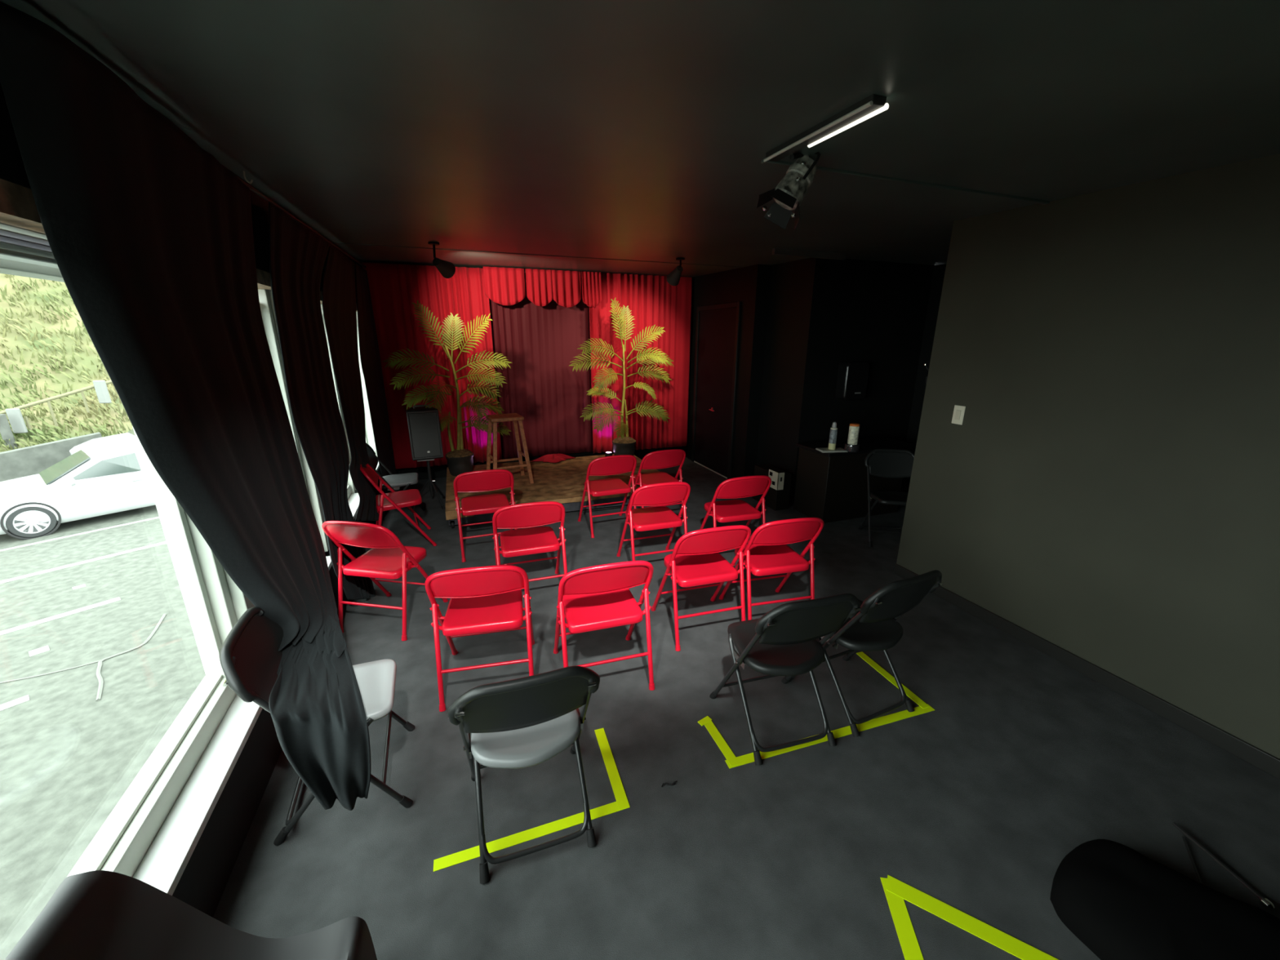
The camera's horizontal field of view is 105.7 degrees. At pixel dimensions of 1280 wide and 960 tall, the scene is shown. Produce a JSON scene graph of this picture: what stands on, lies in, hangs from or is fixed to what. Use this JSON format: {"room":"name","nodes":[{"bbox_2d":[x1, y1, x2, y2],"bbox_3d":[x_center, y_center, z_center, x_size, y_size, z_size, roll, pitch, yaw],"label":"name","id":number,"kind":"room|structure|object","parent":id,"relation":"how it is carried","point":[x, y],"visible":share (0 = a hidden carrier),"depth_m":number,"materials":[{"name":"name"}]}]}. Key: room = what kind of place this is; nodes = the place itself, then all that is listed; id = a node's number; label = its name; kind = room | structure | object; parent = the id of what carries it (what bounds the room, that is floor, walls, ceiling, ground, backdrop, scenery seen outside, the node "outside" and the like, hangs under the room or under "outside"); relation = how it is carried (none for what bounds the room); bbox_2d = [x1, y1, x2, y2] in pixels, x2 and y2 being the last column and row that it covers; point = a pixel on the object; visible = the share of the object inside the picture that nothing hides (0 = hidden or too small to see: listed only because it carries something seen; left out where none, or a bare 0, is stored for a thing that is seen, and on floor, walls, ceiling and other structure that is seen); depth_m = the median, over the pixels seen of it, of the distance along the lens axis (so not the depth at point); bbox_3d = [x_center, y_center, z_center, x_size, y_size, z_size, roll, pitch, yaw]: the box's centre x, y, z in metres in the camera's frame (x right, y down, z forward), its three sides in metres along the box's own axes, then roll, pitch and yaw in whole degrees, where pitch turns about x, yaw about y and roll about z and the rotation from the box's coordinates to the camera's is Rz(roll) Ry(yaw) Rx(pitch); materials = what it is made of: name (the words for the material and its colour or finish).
{"room":"entertainment venue","nodes":[
{"label":"entertainment venue","id":0,"kind":"room"},
{"bbox_2d":[0,81,386,917],"bbox_3d":[-1.593,0.063,1.459,0.220,2.637,10.100,-6,17,-20],"label":"wall","id":1,"kind":"structure","parent":0,"point":[202,885],"depth_m":1.72,"materials":[{"name":"black paint"}]},
{"bbox_2d":[0,178,262,895],"bbox_3d":[-1.185,0.523,0.457,0.225,1.935,3.170,-6,17,-20],"label":"window","id":2,"kind":"structure","parent":1,"relation":"in","point":[151,835],"depth_m":1.64,"materials":[{"name":"white paint"}]},
{"bbox_2d":[0,222,58,268],"bbox_3d":[-1.162,-0.305,0.238,0.070,0.089,3.100,-6,17,-20],"label":"window blind","id":3,"kind":"object","parent":2,"relation":"attached to","point":[16,243],"visible":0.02,"depth_m":1.19,"materials":[{"name":"white plastic"}]},
{"bbox_2d":[184,511,254,644],"bbox_3d":[-1.783,0.031,1.937,0.170,1.832,0.170,-6,17,-20],"label":"window frame","id":4,"kind":"structure","parent":1,"relation":"attached to","point":[228,602],"depth_m":2.00,"materials":[{"name":"grey paint"}]},
{"bbox_2d":[257,288,328,551],"bbox_3d":[-2.269,-0.358,3.186,0.170,1.794,0.380,-6,17,-20],"label":"trim","id":5,"kind":"structure","parent":1,"relation":"attached to","point":[265,297],"depth_m":2.96,"materials":[{"name":"grey paint"}]},
{"bbox_2d":[256,268,332,570],"bbox_3d":[-1.992,-0.139,2.524,0.225,1.835,1.120,-6,17,-20],"label":"window","id":6,"kind":"structure","parent":1,"relation":"in","point":[264,282],"depth_m":2.60,"materials":[{"name":"white paint"}]},
{"bbox_2d":[320,303,357,493],"bbox_3d":[-2.750,-0.743,4.421,0.170,1.753,0.420,-6,17,-20],"label":"trim","id":7,"kind":"structure","parent":1,"relation":"attached to","point":[350,482],"depth_m":4.28,"materials":[{"name":"grey paint"}]},
{"bbox_2d":[320,290,359,519],"bbox_3d":[-2.490,-0.539,3.803,0.225,1.790,0.980,-6,17,-20],"label":"window","id":8,"kind":"structure","parent":1,"relation":"in","point":[353,498],"depth_m":4.27,"materials":[{"name":"white glass"}]},
{"bbox_2d":[356,311,377,456],"bbox_3d":[-3.122,-1.073,5.417,0.205,1.684,0.015,-6,17,-20],"label":"trim","id":9,"kind":"structure","parent":1,"relation":"attached to","point":[369,430],"depth_m":5.51,"materials":[{"name":"grey paint"}]},
{"bbox_2d":[360,262,684,479],"bbox_3d":[-1.310,-1.447,6.607,4.550,2.634,0.120,-6,17,-20],"label":"wall","id":10,"kind":"structure","parent":0,"point":[437,471],"depth_m":6.45,"materials":[{"name":"black paint"}]},
{"bbox_2d":[0,0,1279,276],"bbox_3d":[1.239,-1.522,2.144,6.350,0.490,10.200,-6,17,-20],"label":"ceiling","id":11,"kind":"structure","parent":0,"point":[629,130],"depth_m":1.56,"materials":[{"name":"black paint"}]},
{"bbox_2d":[243,170,253,183],"bbox_3d":[-1.850,-1.428,2.290,0.009,0.049,0.036,8,18,24],"label":"ceiling hook","id":12,"kind":"object","parent":11,"relation":"attached to","point":[244,172],"visible":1,"depth_m":2.28,"materials":[{"name":"black plastic"}]},
{"bbox_2d":[221,164,366,267],"bbox_3d":[-1.803,-1.353,2.211,0.020,0.150,6.950,-6,17,-20],"label":"curtain rod","id":13,"kind":"object","parent":12,"relation":"hanging from","point":[251,188],"visible":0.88,"depth_m":2.82,"materials":[{"name":"black metal"}]},
{"bbox_2d":[0,1,370,810],"bbox_3d":[-1.407,-0.107,2.002,0.459,2.263,1.506,-6,17,-20],"label":"window curtain","id":14,"kind":"object","parent":13,"relation":"hanging from","point":[150,238],"visible":1,"depth_m":1.59,"materials":[{"name":"black fabric"}]},
{"bbox_2d":[268,202,375,599],"bbox_3d":[-2.051,-0.384,3.348,0.147,2.513,1.666,-6,17,-19],"label":"window curtain","id":15,"kind":"object","parent":13,"relation":"hanging from","point":[297,256],"visible":0.85,"depth_m":2.95,"materials":[{"name":"black fabric"}]},
{"bbox_2d":[321,245,384,520],"bbox_3d":[-2.446,-0.729,4.236,0.058,2.374,1.772,-6,17,-20],"label":"window curtain","id":16,"kind":"object","parent":13,"relation":"hanging from","point":[339,291],"visible":0.88,"depth_m":3.95,"materials":[{"name":"black fabric"}]},
{"bbox_2d":[355,263,397,493],"bbox_3d":[-2.843,-1.049,5.217,0.028,2.356,1.362,-6,17,-20],"label":"window curtain","id":17,"kind":"object","parent":13,"relation":"hanging from","point":[370,356],"visible":0.87,"depth_m":5.13,"materials":[{"name":"black fabric"}]},
{"bbox_2d":[427,241,455,278],"bbox_3d":[-1.777,-1.942,4.295,0.146,0.273,0.245,6,17,20],"label":"spotlight","id":18,"kind":"object","parent":11,"relation":"attached to","point":[447,269],"visible":1,"depth_m":4.29,"materials":[{"name":"grey metal"}]},
{"bbox_2d":[333,242,743,267],"bbox_3d":[-0.745,-2.283,4.939,4.150,0.026,0.050,-6,17,-20],"label":"trim","id":19,"kind":"structure","parent":11,"relation":"attached to","point":[333,242],"depth_m":4.78,"materials":[{"name":"black paint"}]},
{"bbox_2d":[483,266,601,307],"bbox_3d":[-1.177,-2.377,6.012,1.441,0.435,0.062,-6,17,-20],"label":"valance","id":20,"kind":"object","parent":11,"relation":"hanging from","point":[503,286],"visible":1,"depth_m":5.99,"materials":[{"name":"red fabric"}]},
{"bbox_2d":[666,257,684,285],"bbox_3d":[0.375,-2.168,5.059,0.148,0.258,0.241,-6,17,-20],"label":"spotlight","id":21,"kind":"object","parent":11,"relation":"attached to","point":[673,278],"visible":1,"depth_m":5.05,"materials":[{"name":"grey metal"}]},
{"bbox_2d":[772,248,846,259],"bbox_3d":[1.561,-2.079,4.441,0.800,0.070,0.040,-6,17,-20],"label":"trim","id":22,"kind":"structure","parent":11,"relation":"attached to","point":[775,251],"depth_m":4.42,"materials":[{"name":"grey"}]},
{"bbox_2d":[763,93,888,162],"bbox_3d":[0.634,-1.234,1.728,0.074,0.047,0.560,-6,17,-20],"label":"ceiling track","id":23,"kind":"object","parent":11,"relation":"attached to","point":[873,104],"visible":1,"depth_m":1.64,"materials":[{"name":"grey metal"}]},
{"bbox_2d":[755,151,820,230],"bbox_3d":[0.614,-1.215,2.027,0.236,0.296,0.219,2,16,6],"label":"track spotlight","id":24,"kind":"object","parent":23,"relation":"hanging from","point":[789,193],"visible":0.95,"depth_m":1.99,"materials":[{"name":"grey metal"}]},
{"bbox_2d":[760,160,1049,204],"bbox_3d":[1.376,-1.442,2.349,1.830,0.032,0.030,-6,17,-20],"label":"trim","id":25,"kind":"structure","parent":11,"relation":"attached to","point":[780,163],"depth_m":2.32,"materials":[{"name":"black paint"}]},
{"bbox_3d":[-1.175,-2.611,6.099,4.105,0.069,0.023,-6,17,-20],"label":"curtain rod","id":26,"kind":"object","parent":11,"relation":"attached to","visible":0},
{"bbox_2d":[361,262,502,468],"bbox_3d":[-2.463,-1.335,5.919,1.331,2.370,0.097,-6,17,-20],"label":"drape","id":27,"kind":"object","parent":26,"relation":"hanging from","point":[393,287],"visible":0.62,"depth_m":5.81,"materials":[{"name":"red fabric"}]},
{"bbox_2d":[488,272,593,458],"bbox_3d":[-1.298,-1.476,6.440,1.561,2.355,0.064,-6,17,-20],"label":"drape","id":28,"kind":"object","parent":26,"relation":"hanging from","point":[541,343],"visible":0.52,"depth_m":6.46,"materials":[{"name":"red fabric"}]},
{"bbox_2d":[589,272,692,453],"bbox_3d":[0.029,-1.593,6.800,1.483,2.385,0.101,-6,17,-20],"label":"drape","id":29,"kind":"object","parent":26,"relation":"hanging from","point":[652,300],"visible":0.76,"depth_m":6.78,"materials":[{"name":"red fabric"}]},
{"bbox_2d":[684,265,751,478],"bbox_3d":[1.052,-1.422,6.574,0.150,2.620,1.599,-6,17,-20],"label":"wall","id":30,"kind":"structure","parent":0,"point":[731,286],"depth_m":6.11,"materials":[{"name":"black paint"}]},
{"bbox_2d":[691,301,741,479],"bbox_3d":[0.971,-1.196,6.531,0.072,2.210,1.120,-6,17,-20],"label":"door","id":31,"kind":"structure","parent":30,"relation":"in","point":[717,326],"depth_m":6.47,"materials":[{"name":"black wood"}]},
{"bbox_2d":[213,457,1279,959],"bbox_3d":[1.230,1.083,2.910,6.350,0.120,10.200,-6,17,-20],"label":"floor","id":32,"kind":"structure","parent":0,"point":[975,802],"depth_m":1.98,"materials":[{"name":"grey concrete"}]},
{"bbox_2d":[4,870,377,959],"bbox_3d":[-0.841,1.114,0.892,0.552,0.747,0.500,-6,17,-20],"label":"covered chair","id":33,"kind":"object","parent":32,"relation":"on","point":[96,914],"visible":1,"depth_m":0.95,"materials":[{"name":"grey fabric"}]},
{"bbox_2d":[219,606,414,845],"bbox_3d":[-1.223,0.888,1.925,0.503,0.813,0.479,-7,18,-22],"label":"folding chair","id":34,"kind":"object","parent":32,"relation":"on","point":[250,656],"visible":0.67,"depth_m":1.82,"materials":[{"name":"black plastic"}]},
{"bbox_2d":[321,520,448,640],"bbox_3d":[-1.635,0.546,3.132,0.492,0.782,0.515,3,17,9],"label":"folding chair","id":35,"kind":"object","parent":32,"relation":"on","point":[388,558],"visible":0.96,"depth_m":2.98,"materials":[{"name":"red metal"}]},
{"bbox_2d":[365,442,426,524],"bbox_3d":[-2.467,0.023,4.855,0.503,0.813,0.479,-6,18,-21],"label":"folding chair","id":36,"kind":"object","parent":32,"relation":"on","point":[396,482],"visible":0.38,"depth_m":4.84,"materials":[{"name":"black plastic"}]},
{"bbox_2d":[360,463,436,546],"bbox_3d":[-2.155,0.196,4.318,0.515,0.782,0.492,-9,18,-27],"label":"folding chair","id":37,"kind":"object","parent":32,"relation":"on","point":[394,500],"visible":0.84,"depth_m":4.24,"materials":[{"name":"red metal"}]},
{"bbox_2d":[410,458,445,509],"bbox_3d":[-2.360,0.021,5.320,0.362,0.553,0.414,-6,17,-20],"label":"speaker stand","id":38,"kind":"object","parent":32,"relation":"on","point":[432,484],"visible":0.7,"depth_m":5.31,"materials":[{"name":"grey metal"}]},
{"bbox_2d":[406,404,443,460],"bbox_3d":[-2.303,-0.519,5.175,0.304,0.565,0.276,-8,18,-25],"label":"loudspeaker","id":39,"kind":"object","parent":38,"relation":"on","point":[424,424],"visible":0.98,"depth_m":5.07,"materials":[{"name":"black plastic"}]},
{"bbox_2d":[424,564,534,711],"bbox_3d":[-0.822,0.711,2.579,0.492,0.782,0.515,-3,17,-12],"label":"folding chair","id":40,"kind":"object","parent":32,"relation":"on","point":[487,599],"visible":0.98,"depth_m":2.42,"materials":[{"name":"red metal"}]},
{"bbox_2d":[453,469,517,562],"bbox_3d":[-1.341,0.231,4.206,0.492,0.782,0.515,-6,18,-21],"label":"folding chair","id":41,"kind":"object","parent":32,"relation":"on","point":[479,481],"visible":0.88,"depth_m":4.01,"materials":[{"name":"red metal"}]},
{"bbox_2d":[447,666,599,884],"bbox_3d":[-0.420,0.927,1.799,0.479,0.813,0.503,-5,17,-18],"label":"folding chair","id":42,"kind":"object","parent":32,"relation":"on","point":[526,722],"visible":1,"depth_m":1.64,"materials":[{"name":"grey metal"}]},
{"bbox_2d":[492,501,567,582],"bbox_3d":[-0.789,0.456,3.449,0.492,0.782,0.515,-5,17,-18],"label":"folding chair","id":43,"kind":"object","parent":32,"relation":"on","point":[538,540],"visible":0.88,"depth_m":3.29,"materials":[{"name":"red metal"}]},
{"bbox_2d":[433,728,630,871],"bbox_3d":[-0.448,1.279,2.003,0.740,0.002,0.430,-6,17,-20],"label":"tape","id":44,"kind":"object","parent":32,"relation":"on","point":[621,803],"visible":1,"depth_m":1.86,"materials":[{"name":"yellow plastic"}]},
{"bbox_2d":[444,453,659,528],"bbox_3d":[-0.996,0.041,5.838,2.480,0.213,1.730,-6,17,-20],"label":"stage platform","id":45,"kind":"object","parent":32,"relation":"on","point":[562,482],"visible":0.44,"depth_m":5.37,"materials":[{"name":"brown wood"}]},
{"bbox_2d":[382,300,512,475],"bbox_3d":[-2.108,-0.982,5.454,1.379,1.973,0.694,-6,17,-20],"label":"potted palm","id":46,"kind":"object","parent":45,"relation":"on","point":[460,460],"visible":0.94,"depth_m":5.45,"materials":[{"name":"green plant"}]},
{"bbox_2d":[444,452,474,475],"bbox_3d":[-2.160,-0.191,5.836,0.324,0.240,0.324,-6,17,-20],"label":"pot","id":47,"kind":"object","parent":46,"relation":"on","point":[459,464],"depth_m":5.71,"materials":[{"name":"black plastic"}]},
{"bbox_2d":[485,413,533,484],"bbox_3d":[-1.496,-0.346,5.458,0.447,0.755,0.417,-8,18,-27],"label":"bar stool","id":48,"kind":"object","parent":45,"relation":"on","point":[513,417],"visible":0.78,"depth_m":5.40,"materials":[{"name":"brown wood"}]},
{"bbox_2d":[530,453,575,462],"bbox_3d":[-1.149,-0.301,6.468,0.616,0.085,0.250,-6,17,-20],"label":"crumpled cloth","id":49,"kind":"object","parent":45,"relation":"on","point":[553,458],"visible":1,"depth_m":6.46,"materials":[{"name":"red fabric"}]},
{"bbox_2d":[569,297,674,455],"bbox_3d":[-0.186,-1.245,6.212,1.438,2.063,0.719,-3,17,-9],"label":"potted palm","id":50,"kind":"object","parent":45,"relation":"on","point":[622,445],"visible":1,"depth_m":6.20,"materials":[{"name":"green plant"}]},
{"bbox_2d":[612,440,635,455],"bbox_3d":[-0.216,-0.410,6.603,0.324,0.240,0.324,-6,17,-20],"label":"pot","id":51,"kind":"object","parent":50,"relation":"on","point":[620,447],"depth_m":6.47,"materials":[{"name":"black plastic"}]},
{"bbox_2d":[553,560,654,690],"bbox_3d":[-0.213,0.703,2.615,0.492,0.782,0.515,-5,17,-17],"label":"folding chair","id":52,"kind":"object","parent":32,"relation":"on","point":[599,597],"visible":0.98,"depth_m":2.46,"materials":[{"name":"red metal"}]},
{"bbox_2d":[577,454,636,537],"bbox_3d":[-0.319,0.089,4.702,0.492,0.782,0.515,-6,18,-21],"label":"folding chair","id":53,"kind":"object","parent":32,"relation":"on","point":[621,464],"visible":0.98,"depth_m":4.52,"materials":[{"name":"red metal"}]},
{"bbox_2d":[616,481,690,560],"bbox_3d":[0.104,0.329,3.891,0.492,0.782,0.515,-5,17,-17],"label":"folding chair","id":54,"kind":"object","parent":32,"relation":"on","point":[650,518],"visible":0.96,"depth_m":3.72,"materials":[{"name":"red metal"}]},
{"bbox_2d":[626,448,685,522],"bbox_3d":[0.159,0.024,4.928,0.492,0.782,0.515,-7,18,-23],"label":"folding chair","id":55,"kind":"object","parent":32,"relation":"on","point":[664,459],"visible":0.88,"depth_m":4.74,"materials":[{"name":"red metal"}]},
{"bbox_2d":[650,524,751,651],"bbox_3d":[0.376,0.573,3.063,0.492,0.782,0.515,-5,17,-16],"label":"folding chair","id":56,"kind":"object","parent":32,"relation":"on","point":[695,559],"visible":0.96,"depth_m":2.90,"materials":[{"name":"red metal"}]},
{"bbox_2d":[699,475,771,542],"bbox_3d":[0.769,0.279,4.069,0.492,0.782,0.515,-5,17,-16],"label":"folding chair","id":57,"kind":"object","parent":32,"relation":"on","point":[731,510],"visible":0.87,"depth_m":3.89,"materials":[{"name":"red metal"}]},
{"bbox_2d":[719,517,823,620],"bbox_3d":[0.858,0.535,3.196,0.492,0.782,0.515,-4,17,-13],"label":"folding chair","id":58,"kind":"object","parent":32,"relation":"on","point":[766,552],"visible":0.91,"depth_m":3.03,"materials":[{"name":"red metal"}]},
{"bbox_2d":[752,463,791,510],"bbox_3d":[1.469,0.073,5.426,0.170,0.400,0.450,-6,17,-20],"label":"box","id":59,"kind":"object","parent":32,"relation":"on","point":[779,500],"visible":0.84,"depth_m":5.28,"materials":[{"name":"black laminate"}]},
{"bbox_2d":[768,469,784,490],"bbox_3d":[1.470,-0.007,5.240,0.079,0.190,0.174,-6,17,-20],"label":"box","id":60,"kind":"object","parent":59,"relation":"attached to","point":[777,478],"visible":0.96,"depth_m":5.18,"materials":[{"name":"beige cardboard"}]},
{"bbox_2d":[709,593,861,765],"bbox_3d":[0.649,0.797,2.253,0.479,0.813,0.503,-4,17,-15],"label":"folding chair","id":61,"kind":"object","parent":32,"relation":"on","point":[782,642],"visible":1,"depth_m":2.12,"materials":[{"name":"black plastic"}]},
{"bbox_2d":[697,651,934,768],"bbox_3d":[0.862,1.145,2.471,1.171,0.004,0.498,-6,17,-20],"label":"tape","id":62,"kind":"object","parent":32,"relation":"on","point":[731,761],"visible":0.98,"depth_m":2.33,"materials":[{"name":"yellow plastic"}]},
{"bbox_2d":[793,435,915,523],"bbox_3d":[2.268,-0.022,5.166,1.160,0.735,0.500,-6,17,-20],"label":"table","id":63,"kind":"object","parent":32,"relation":"on","point":[831,486],"depth_m":4.95,"materials":[{"name":"black laminate"}]},
{"bbox_2d":[815,447,847,453],"bbox_3d":[1.881,-0.295,4.757,0.260,0.016,0.150,-2,16,-6],"label":"tray","id":64,"kind":"object","parent":63,"relation":"on","point":[837,449],"visible":0.98,"depth_m":4.71,"materials":[{"name":"grey"}]},
{"bbox_2d":[827,422,837,449],"bbox_3d":[1.882,-0.431,4.717,0.068,0.268,0.068,-6,17,-20],"label":"spray bottle","id":65,"kind":"object","parent":64,"relation":"on","point":[833,431],"visible":1,"depth_m":4.70,"materials":[{"name":"beige plastic"}]},
{"bbox_2d":[844,442,859,453],"bbox_3d":[2.062,-0.313,4.716,0.140,0.075,0.140,-6,17,-20],"label":"glass bowl","id":66,"kind":"object","parent":63,"relation":"on","point":[849,448],"visible":0.86,"depth_m":4.67,"materials":[{"name":"grey"}]},
{"bbox_2d":[847,422,860,444],"bbox_3d":[2.062,-0.445,4.678,0.092,0.198,0.092,-6,17,-20],"label":"wipes canister","id":67,"kind":"object","parent":66,"relation":"on","point":[854,428],"visible":1,"depth_m":4.64,"materials":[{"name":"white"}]},
{"bbox_2d":[795,435,915,457],"bbox_3d":[2.269,-0.358,5.068,1.160,0.035,0.500,-6,17,-20],"label":"countertop","id":68,"kind":"structure","parent":63,"relation":"on","point":[867,445],"depth_m":5.01,"materials":[{"name":"black"}]},
{"bbox_2d":[788,569,944,737],"bbox_3d":[1.106,0.749,2.424,0.479,0.813,0.503,-7,18,-24],"label":"folding chair","id":69,"kind":"object","parent":32,"relation":"on","point":[874,628],"visible":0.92,"depth_m":2.27,"materials":[{"name":"black plastic"}]},
{"bbox_2d":[857,448,914,546],"bbox_3d":[2.314,0.165,4.425,0.479,0.813,0.503,3,17,9],"label":"folding chair","id":70,"kind":"object","parent":32,"relation":"on","point":[882,463],"visible":0.76,"depth_m":4.51,"materials":[{"name":"black plastic"}]},
{"bbox_2d":[880,875,1058,959],"bbox_3d":[0.989,1.440,1.474,0.676,0.002,0.512,-6,17,-20],"label":"tape","id":71,"kind":"object","parent":32,"relation":"on","point":[895,891],"visible":1,"depth_m":1.55,"materials":[{"name":"yellow plastic"}]},
{"bbox_2d":[1049,839,1279,959],"bbox_3d":[1.644,1.368,1.478,0.674,0.135,0.540,-6,17,-20],"label":"folding chair","id":72,"kind":"object","parent":32,"relation":"on","point":[1122,903],"visible":1,"depth_m":1.48,"materials":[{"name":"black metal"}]},
{"bbox_2d":[1172,822,1275,911],"bbox_3d":[2.046,1.359,1.706,0.180,0.028,0.262,10,19,30],"label":"chair leg","id":73,"kind":"object","parent":32,"relation":"on","point":[1268,904],"visible":0.94,"depth_m":1.70,"materials":[{"name":"grey metal"}]},
{"bbox_2d":[738,257,934,503],"bbox_3d":[2.232,-1.156,5.736,1.750,2.590,0.870,-6,17,-20],"label":"wall","id":74,"kind":"structure","parent":0,"point":[807,317],"depth_m":5.32,"materials":[{"name":"black paint"}]},
{"bbox_2d":[835,361,869,400],"bbox_3d":[2.279,-1.066,5.206,0.300,0.400,0.163,-6,17,-20],"label":"dispenser","id":75,"kind":"object","parent":74,"relation":"attached to","point":[851,382],"visible":1,"depth_m":5.14,"materials":[{"name":"black plastic"}]},
{"bbox_2d":[900,263,946,492],"bbox_3d":[3.568,-0.893,4.907,0.150,2.560,2.090,-6,17,-20],"label":"wall","id":76,"kind":"structure","parent":0,"point":[939,272],"depth_m":5.49,"materials":[{"name":"black paint"}]},
{"bbox_2d":[896,153,1279,759],"bbox_3d":[3.091,0.257,1.007,0.160,2.549,5.620,-6,17,-20],"label":"wall","id":77,"kind":"structure","parent":0,"point":[1107,488],"depth_m":2.44,"materials":[{"name":"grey paint"}]},
{"bbox_2d":[951,404,965,425],"bbox_3d":[2.130,-0.435,3.243,0.011,0.124,0.076,-6,17,-20],"label":"light switch","id":78,"kind":"object","parent":77,"relation":"attached to","point":[959,411],"visible":1,"depth_m":3.24,"materials":[{"name":"beige plastic"}]},
{"bbox_2d":[893,563,1279,779],"bbox_3d":[3.005,1.447,1.325,0.014,0.085,5.620,-6,17,-20],"label":"baseboard","id":79,"kind":"structure","parent":77,"relation":"attached to","point":[1248,753],"depth_m":2.53,"materials":[{"name":"black"}]},
{"label":"outside","id":80,"kind":"structure","parent":0,"visible":0},
{"bbox_2d":[0,273,133,452],"bbox_3d":[-21.757,-15.017,21.915,24.000,27.665,75.000,12,20,34],"label":"hill","id":81,"kind":"structure","parent":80,"point":[11,343],"depth_m":15.89,"materials":[{"name":"green plant"}]},
{"bbox_2d":[4,408,27,433],"bbox_3d":[-17.260,-1.635,13.420,0.260,0.680,0.100,-6,17,-20],"label":"marker post","id":82,"kind":"object","parent":81,"relation":"on","point":[15,416],"visible":1,"depth_m":13.39,"materials":[{"name":"grey paint"}]},
{"bbox_2d":[0,380,120,435],"bbox_3d":[-16.790,-2.287,14.249,0.090,1.730,3.853,12,20,34],"label":"guard rail","id":83,"kind":"object","parent":81,"relation":"on","point":[46,400],"visible":0.69,"depth_m":14.02,"materials":[{"name":"yellow"}]},
{"bbox_2d":[93,380,111,403],"bbox_3d":[-16.212,-2.655,14.610,0.260,0.680,0.100,-6,17,-20],"label":"marker post","id":84,"kind":"object","parent":81,"relation":"on","point":[100,387],"visible":1,"depth_m":14.58,"materials":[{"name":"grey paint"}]},
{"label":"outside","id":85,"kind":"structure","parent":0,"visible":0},
{"bbox_2d":[0,504,205,959],"bbox_3d":[6.170,3.094,2.648,103.764,0.001,92.933,-6,17,-20],"label":"road","id":86,"kind":"structure","parent":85,"point":[68,757],"depth_m":5.35,"materials":[{"name":"grey asphalt"}]},
{"bbox_2d":[0,413,17,449],"bbox_3d":[-17.248,-0.970,13.284,0.200,1.650,0.190,-6,17,-20],"label":"utility pole","id":87,"kind":"object","parent":86,"relation":"on","point":[6,432],"visible":0.46,"depth_m":13.14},
{"bbox_2d":[0,694,29,711],"bbox_3d":[-8.160,2.948,2.974,0.130,0.006,5.630,12,20,34],"label":"road marking","id":88,"kind":"object","parent":86,"relation":"on","point":[20,700],"visible":1,"depth_m":5.08,"materials":[{"name":"grey paint"}]},
{"bbox_2d":[28,645,49,657],"bbox_3d":[-7.333,2.087,5.914,0.160,0.006,0.157,12,20,34],"label":"road marking","id":89,"kind":"object","parent":86,"relation":"on","point":[44,649],"visible":1,"depth_m":5.91,"materials":[{"name":"grey paint"}]},
{"bbox_2d":[0,659,101,683],"bbox_3d":[-6.617,2.169,5.627,1.085,0.018,0.122,-11,20,-34],"label":"crack","id":90,"kind":"object","parent":86,"relation":"on","point":[100,660],"visible":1,"depth_m":5.51,"materials":[{"name":"grey"}]},
{"bbox_2d":[0,431,102,481],"bbox_3d":[-16.831,-0.291,12.050,0.300,1.050,4.900,12,20,34],"label":"wall","id":91,"kind":"structure","parent":86,"relation":"on","point":[33,460],"depth_m":12.86,"materials":[{"name":"grey concrete"}]},
{"bbox_2d":[0,596,120,635],"bbox_3d":[-9.572,2.482,4.545,0.130,0.006,6.605,12,20,34],"label":"road marking","id":92,"kind":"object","parent":86,"relation":"on","point":[82,609],"visible":1,"depth_m":6.63,"materials":[{"name":"grey paint"}]},
{"bbox_2d":[0,440,155,539],"bbox_3d":[-11.407,-0.017,10.575,2.047,1.442,4.384,12,20,34],"label":"car","id":93,"kind":"object","parent":86,"relation":"on","point":[111,478],"visible":0.55,"depth_m":9.68,"materials":[{"name":"grey paint"}]},
{"bbox_2d":[66,477,75,485],"bbox_3d":[-11.072,0.030,9.445,0.210,0.161,0.097,12,20,34],"label":"mirror","id":94,"kind":"object","parent":93,"relation":"attached to","point":[70,481],"depth_m":9.40,"materials":[{"name":"grey paint"}]},
{"bbox_2d":[71,583,86,590],"bbox_3d":[-8.595,1.638,7.427,0.120,0.006,0.134,12,20,34],"label":"road marking","id":95,"kind":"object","parent":86,"relation":"on","point":[84,584],"visible":1,"depth_m":7.43,"materials":[{"name":"grey paint"}]},
{"bbox_2d":[0,516,159,551],"bbox_3d":[-10.060,0.738,10.475,0.100,0.006,20.000,12,20,34],"label":"road marking","id":96,"kind":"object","parent":86,"relation":"on","point":[74,535],"visible":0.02,"depth_m":9.35,"materials":[{"name":"grey paint"}]},
{"bbox_2d":[0,541,167,583],"bbox_3d":[-8.550,1.054,9.415,0.130,0.006,20.000,12,20,34],"label":"road marking","id":97,"kind":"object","parent":86,"relation":"on","point":[164,542],"visible":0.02,"depth_m":8.19,"materials":[{"name":"grey paint"}]},
{"bbox_2d":[69,428,136,454],"bbox_3d":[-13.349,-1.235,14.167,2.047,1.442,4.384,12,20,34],"label":"roof","id":98,"kind":"object","parent":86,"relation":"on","point":[130,436],"visible":0.04,"depth_m":12.87,"materials":[{"name":"grey paint"}]},
{"bbox_2d":[96,613,166,701],"bbox_3d":[-6.256,2.105,5.847,0.347,0.033,1.854,-8,18,-24],"label":"crack","id":99,"kind":"object","parent":86,"relation":"on","point":[99,676],"visible":1,"depth_m":5.78,"materials":[{"name":"grey"}]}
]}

